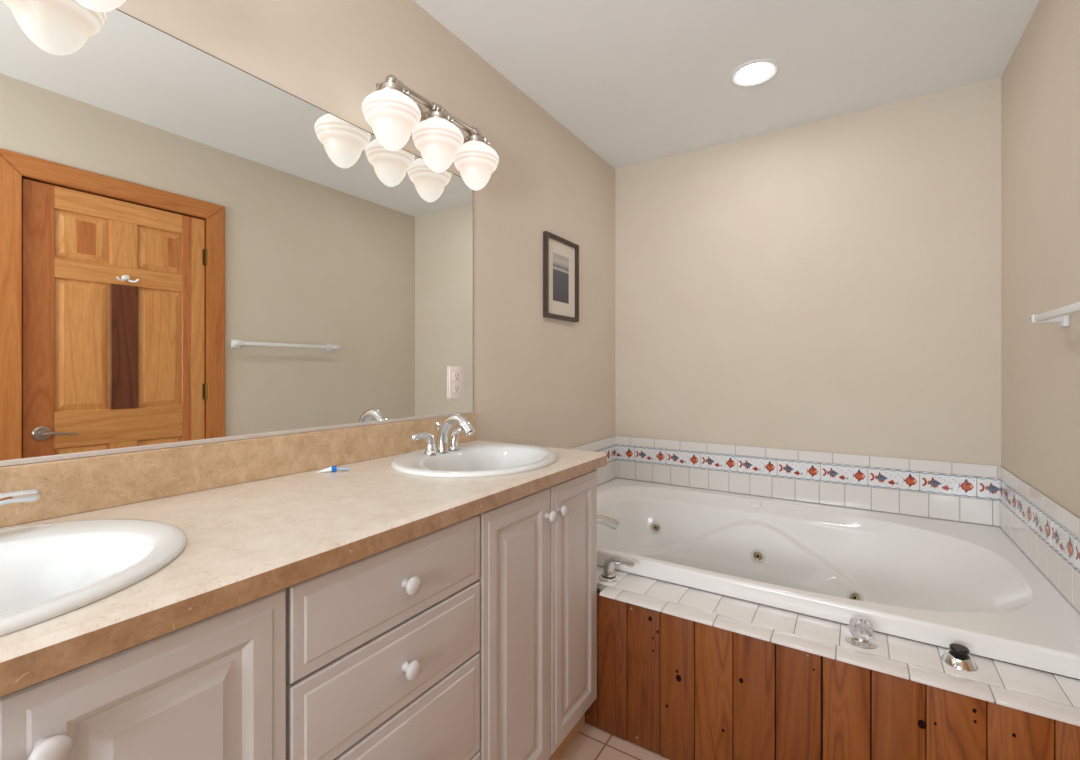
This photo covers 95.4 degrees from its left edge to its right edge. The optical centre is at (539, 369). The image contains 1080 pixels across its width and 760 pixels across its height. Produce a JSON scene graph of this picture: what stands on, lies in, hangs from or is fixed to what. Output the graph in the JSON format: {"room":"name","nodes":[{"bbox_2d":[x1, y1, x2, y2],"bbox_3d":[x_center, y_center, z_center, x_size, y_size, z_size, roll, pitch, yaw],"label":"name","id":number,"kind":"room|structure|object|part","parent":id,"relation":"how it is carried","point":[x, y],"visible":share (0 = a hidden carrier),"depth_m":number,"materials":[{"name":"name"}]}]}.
{"room":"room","nodes":[
{"label":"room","id":0,"kind":"room"},
{"bbox_2d":[116,0,614,483],"bbox_3d":[-0.709,-0.037,1.435,0.120,2.532,4.490,0,0,33],"label":"wall","id":1,"kind":"structure","parent":0,"point":[538,380],"depth_m":2.13,"materials":[{"name":"paint"}]},
{"bbox_2d":[76,0,125,11],"bbox_3d":[-0.951,-0.804,0.752,0.210,0.271,0.566,0,0,33],"label":"vanity light","id":2,"kind":"object","parent":1,"relation":"attached to","point":[94,5],"visible":1,"depth_m":0.91,"materials":[{"name":"white glass"}]},
{"bbox_2d":[0,0,472,466],"bbox_3d":[-0.754,-0.292,1.246,0.009,0.935,1.784,0,0,33],"label":"wall mirror","id":3,"kind":"object","parent":1,"relation":"attached to","point":[195,249],"visible":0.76,"depth_m":1.16,"materials":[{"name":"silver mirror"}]},
{"bbox_2d":[449,366,462,398],"bbox_3d":[-0.325,0.048,1.904,0.010,0.123,0.076,0,0,33],"label":"electrical outlet","id":4,"kind":"object","parent":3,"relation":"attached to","point":[455,372],"visible":1,"depth_m":1.90,"materials":[{"name":"beige plastic"}]},
{"bbox_2d":[454,384,459,392],"bbox_3d":[-0.322,0.071,1.902,0.004,0.032,0.034,0,0,33],"label":"receptacle","id":5,"kind":"object","parent":4,"relation":"attached to","point":[456,386],"depth_m":1.90,"materials":[{"name":"beige plastic"}]},
{"bbox_2d":[454,372,459,379],"bbox_3d":[-0.322,0.024,1.902,0.004,0.032,0.034,0,0,33],"label":"receptacle","id":6,"kind":"object","parent":4,"relation":"attached to","point":[456,374],"depth_m":1.90,"materials":[{"name":"beige plastic"}]},
{"bbox_2d":[0,413,475,527],"bbox_3d":[-0.748,0.230,1.244,0.020,0.108,1.786,0,0,33],"label":"backsplash","id":7,"kind":"structure","parent":1,"relation":"attached to","point":[85,484],"depth_m":1.13,"materials":[{"name":"stone"}]},
{"bbox_2d":[362,74,498,190],"bbox_3d":[-0.361,-0.804,1.672,0.210,0.271,0.566,0,0,33],"label":"vanity light","id":8,"kind":"object","parent":1,"relation":"attached to","point":[393,116],"visible":1,"depth_m":1.60,"materials":[{"name":"white glass"}]},
{"bbox_3d":[-0.451,-0.753,1.497,0.173,0.169,0.173,0,0,33],"label":"lamp shade","id":9,"kind":"part","parent":8,"relation":"part of","materials":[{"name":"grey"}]},
{"bbox_3d":[-0.389,-0.878,1.690,0.104,0.018,0.018,0,0,33],"label":"arm","id":10,"kind":"part","parent":8,"relation":"part of","materials":[{"name":"silver metal"}]},
{"bbox_3d":[-0.345,-0.753,1.662,0.173,0.169,0.173,0,0,33],"label":"lamp shade","id":11,"kind":"part","parent":8,"relation":"part of","materials":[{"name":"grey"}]},
{"bbox_3d":[-0.239,-0.753,1.827,0.173,0.169,0.173,0,0,33],"label":"lamp shade","id":12,"kind":"part","parent":8,"relation":"part of","materials":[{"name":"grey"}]},
{"bbox_2d":[543,231,578,321],"bbox_3d":[0.117,-0.478,2.587,0.026,0.426,0.334,0,0,33],"label":"framed picture","id":13,"kind":"object","parent":1,"relation":"attached to","point":[560,255],"visible":1,"depth_m":2.58,"materials":[{"name":"brown"}]},
{"bbox_2d":[553,252,568,303],"bbox_3d":[0.110,-0.480,2.584,0.001,0.246,0.164,0,0,33],"label":"print","id":14,"kind":"object","parent":13,"relation":"attached to","point":[560,259],"depth_m":2.58},
{"bbox_2d":[569,436,615,485],"bbox_3d":[0.159,0.562,2.669,0.009,0.270,1.220,0,0,33],"label":"trim","id":15,"kind":"structure","parent":1,"relation":"attached to","point":[606,473],"depth_m":3.05,"materials":[{"name":"white tile"}]},
{"bbox_2d":[413,0,1039,168],"bbox_3d":[0.123,-1.353,0.901,2.098,0.100,4.490,0,0,33],"label":"ceiling","id":16,"kind":"structure","parent":0,"point":[635,81],"depth_m":2.04,"materials":[{"name":"paint"}]},
{"bbox_2d":[730,59,779,86],"bbox_3d":[0.941,-1.300,2.159,0.202,0.006,0.202,0,0,33],"label":"recessed light","id":17,"kind":"object","parent":16,"relation":"in","point":[752,73],"visible":1,"depth_m":2.15,"materials":[{"name":"white plastic"}]},
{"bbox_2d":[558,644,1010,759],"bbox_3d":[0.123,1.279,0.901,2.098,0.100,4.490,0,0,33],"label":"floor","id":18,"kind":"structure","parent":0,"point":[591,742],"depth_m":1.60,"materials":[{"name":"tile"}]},
{"bbox_2d":[0,588,285,759],"bbox_3d":[-0.785,0.779,0.646,0.602,0.900,0.627,0,0,33],"label":"vanity cabinet","id":19,"kind":"object","parent":18,"relation":"on","point":[214,687],"visible":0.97,"depth_m":0.64,"materials":[{"name":"grey wood"}]},
{"bbox_3d":[-0.524,0.407,0.524,0.032,0.035,0.035,0,0,33],"label":"knob","id":20,"kind":"part","parent":19,"relation":"part of","materials":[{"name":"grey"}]},
{"bbox_2d":[0,413,606,696],"bbox_3d":[-0.504,0.252,1.095,0.592,0.152,1.798,0,0,33],"label":"countertop","id":21,"kind":"structure","parent":19,"relation":"on","point":[257,517],"depth_m":0.97,"materials":[{"name":"stone"}]},
{"bbox_2d":[0,488,42,505],"bbox_3d":[-0.917,0.208,0.719,0.198,0.130,0.198,0,0,-12],"label":"faucet","id":22,"kind":"object","parent":21,"relation":"on","point":[27,495],"visible":1,"depth_m":0.81,"materials":[{"name":"silver metal"}]},
{"bbox_2d":[0,519,186,635],"bbox_3d":[-0.791,0.347,0.638,0.493,0.154,0.547,0,0,33],"label":"oval sink","id":23,"kind":"object","parent":21,"relation":"in","point":[48,571],"visible":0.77,"depth_m":0.79,"materials":[{"name":"white ceramic"}]},
{"bbox_2d":[317,466,348,472],"bbox_3d":[-0.576,0.276,1.371,0.084,0.018,0.021,0,0,-15],"label":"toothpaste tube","id":24,"kind":"object","parent":21,"relation":"on","point":[333,468],"visible":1,"depth_m":1.37,"materials":[{"name":"white plastic"}]},
{"bbox_2d":[411,414,473,454],"bbox_3d":[-0.325,0.208,1.640,0.198,0.130,0.198,0,0,-12],"label":"faucet","id":25,"kind":"object","parent":21,"relation":"on","point":[464,424],"visible":1,"depth_m":1.60,"materials":[{"name":"silver metal"}]},
{"bbox_3d":[-0.371,0.234,1.570,0.042,0.073,0.102,0,0,33],"label":"lever handle","id":26,"kind":"part","parent":25,"relation":"part of","materials":[{"name":"silver metal"}]},
{"bbox_3d":[-0.342,0.224,1.651,0.017,0.099,0.017,0,0,33],"label":"lift rod","id":27,"kind":"part","parent":25,"relation":"part of","materials":[{"name":"silver metal"}]},
{"bbox_3d":[-0.278,0.207,1.610,0.153,0.128,0.040,0,0,33],"label":"spout","id":28,"kind":"part","parent":25,"relation":"part of","materials":[{"name":"silver metal"}]},
{"bbox_3d":[-0.280,0.234,1.712,0.042,0.073,0.102,0,0,33],"label":"lever handle","id":29,"kind":"part","parent":25,"relation":"part of","materials":[{"name":"silver metal"}]},
{"bbox_2d":[391,443,556,477],"bbox_3d":[-0.199,0.347,1.560,0.493,0.154,0.547,0,0,33],"label":"oval sink","id":30,"kind":"object","parent":21,"relation":"in","point":[485,459],"visible":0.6,"depth_m":1.64,"materials":[{"name":"white ceramic"}]},
{"bbox_2d":[286,514,479,759],"bbox_3d":[-0.489,0.779,1.107,0.602,0.900,0.468,0,0,33],"label":"drawer unit","id":31,"kind":"object","parent":18,"relation":"on","point":[383,656],"visible":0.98,"depth_m":0.93,"materials":[{"name":"grey wood"}]},
{"bbox_3d":[-0.270,0.416,0.967,0.019,0.153,0.461,0,0,33],"label":"drawer","id":32,"kind":"part","parent":31,"relation":"part of","materials":[{"name":"grey wood"}]},
{"bbox_3d":[-0.270,0.780,0.967,0.019,0.228,0.461,0,0,33],"label":"drawer","id":33,"kind":"part","parent":31,"relation":"part of","materials":[{"name":"grey wood"}]},
{"bbox_3d":[-0.249,0.580,0.952,0.032,0.035,0.035,0,0,33],"label":"knob","id":34,"kind":"part","parent":31,"relation":"part of","materials":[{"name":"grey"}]},
{"bbox_3d":[-0.249,0.416,0.952,0.032,0.035,0.035,0,0,33],"label":"knob","id":35,"kind":"part","parent":31,"relation":"part of","materials":[{"name":"grey ceramic"}]},
{"bbox_3d":[-0.270,1.010,0.967,0.019,0.222,0.461,0,0,33],"label":"drawer","id":36,"kind":"part","parent":31,"relation":"part of","materials":[{"name":"grey wood"}]},
{"bbox_2d":[477,469,596,759],"bbox_3d":[-0.196,0.779,1.564,0.602,0.900,0.618,0,0,33],"label":"vanity cabinet","id":37,"kind":"object","parent":18,"relation":"on","point":[538,579],"visible":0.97,"depth_m":1.37,"materials":[{"name":"grey wood"}]},
{"bbox_3d":[-0.058,0.731,1.297,0.019,0.781,0.310,0,0,33],"label":"door","id":38,"kind":"part","parent":37,"relation":"part of","materials":[{"name":"grey wood"}]},
{"bbox_3d":[0.032,0.414,1.390,0.032,0.035,0.035,0,0,33],"label":"knob","id":39,"kind":"part","parent":37,"relation":"part of","materials":[{"name":"grey ceramic"}]},
{"bbox_3d":[0.066,0.414,1.443,0.032,0.035,0.035,0,0,33],"label":"knob","id":40,"kind":"part","parent":37,"relation":"part of","materials":[{"name":"grey ceramic"}]},
{"bbox_3d":[0.109,0.731,1.558,0.019,0.781,0.299,0,0,33],"label":"door","id":41,"kind":"part","parent":37,"relation":"part of","materials":[{"name":"grey wood"}]},
{"bbox_2d":[585,591,1079,759],"bbox_3d":[0.694,0.997,1.373,1.406,0.460,0.023,0,0,33],"label":"tub apron","id":42,"kind":"object","parent":18,"relation":"on","point":[672,687],"visible":0.96,"depth_m":1.39,"materials":[{"name":"brown wood"}]},
{"bbox_2d":[597,555,1079,726],"bbox_3d":[0.556,0.718,1.565,1.846,0.097,0.209,0,0,33],"label":"tiled tub deck","id":43,"kind":"object","parent":42,"relation":"on","point":[1052,696],"depth_m":1.34,"materials":[{"name":"white tile"}]},
{"bbox_2d":[597,512,618,529],"bbox_3d":[0.183,0.664,1.953,0.304,0.186,0.072,0,0,-29],"label":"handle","id":44,"kind":"object","parent":43,"relation":"on","point":[605,519],"visible":0.21,"depth_m":1.98,"materials":[{"name":"white metal"}]},
{"bbox_3d":[0.276,0.713,1.768,0.135,0.088,0.072,0,0,33],"label":"tub lever handle","id":45,"kind":"part","parent":43,"relation":"part of","materials":[{"name":"silver metal"}]},
{"bbox_3d":[0.897,0.722,1.373,0.056,0.042,0.056,0,0,33],"label":"knob","id":46,"kind":"part","parent":43,"relation":"part of","materials":[{"name":"clear plastic"}]},
{"bbox_3d":[0.897,0.729,1.373,0.082,0.056,0.082,0,0,33],"label":"air control knob","id":47,"kind":"part","parent":43,"relation":"part of","materials":[{"name":"clear plastic"}]},
{"bbox_3d":[0.897,0.750,1.373,0.082,0.014,0.082,0,0,33],"label":"chrome plate","id":48,"kind":"part","parent":43,"relation":"part of","materials":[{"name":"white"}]},
{"bbox_3d":[1.084,0.737,1.271,0.074,0.041,0.074,0,0,33],"label":"air switch button","id":49,"kind":"part","parent":43,"relation":"part of","materials":[{"name":"silver metal"}]},
{"bbox_2d":[597,478,1079,678],"bbox_3d":[0.939,0.901,2.172,1.856,0.405,1.228,0,0,33],"label":"bathtub","id":50,"kind":"object","parent":18,"relation":"on","point":[939,582],"visible":0.59,"depth_m":2.12,"materials":[{"name":"white plastic"}]},
{"bbox_2d":[615,77,1000,526],"bbox_3d":[1.304,-0.037,2.740,1.858,2.532,0.120,0,0,33],"label":"wall","id":51,"kind":"structure","parent":0,"point":[831,285],"depth_m":2.55,"materials":[{"name":"paint"}]},
{"bbox_2d":[616,436,999,526],"bbox_3d":[1.269,0.562,2.686,1.858,0.270,0.009,0,0,33],"label":"trim","id":52,"kind":"structure","parent":51,"relation":"attached to","point":[954,491],"depth_m":2.55,"materials":[{"name":"white tile"}]},
{"bbox_2d":[1001,0,1079,679],"bbox_3d":[0.956,-0.037,0.367,0.120,2.532,4.490,0,0,33],"label":"wall","id":53,"kind":"structure","parent":0,"point":[1040,82],"depth_m":1.72,"materials":[{"name":"paint"}]},
{"bbox_2d":[999,466,1079,612],"bbox_3d":[1.716,0.562,1.670,0.009,0.270,1.220,0,0,33],"label":"trim","id":54,"kind":"structure","parent":53,"relation":"attached to","point":[1047,532],"depth_m":1.66,"materials":[{"name":"white tile"}]},
{"bbox_2d":[1028,302,1079,326],"bbox_3d":[1.410,-0.158,1.261,0.082,0.050,0.699,0,0,33],"label":"towel bar","id":55,"kind":"object","parent":53,"relation":"attached to","point":[1061,315],"visible":1,"depth_m":1.46,"materials":[{"name":"white plastic"}]}
]}

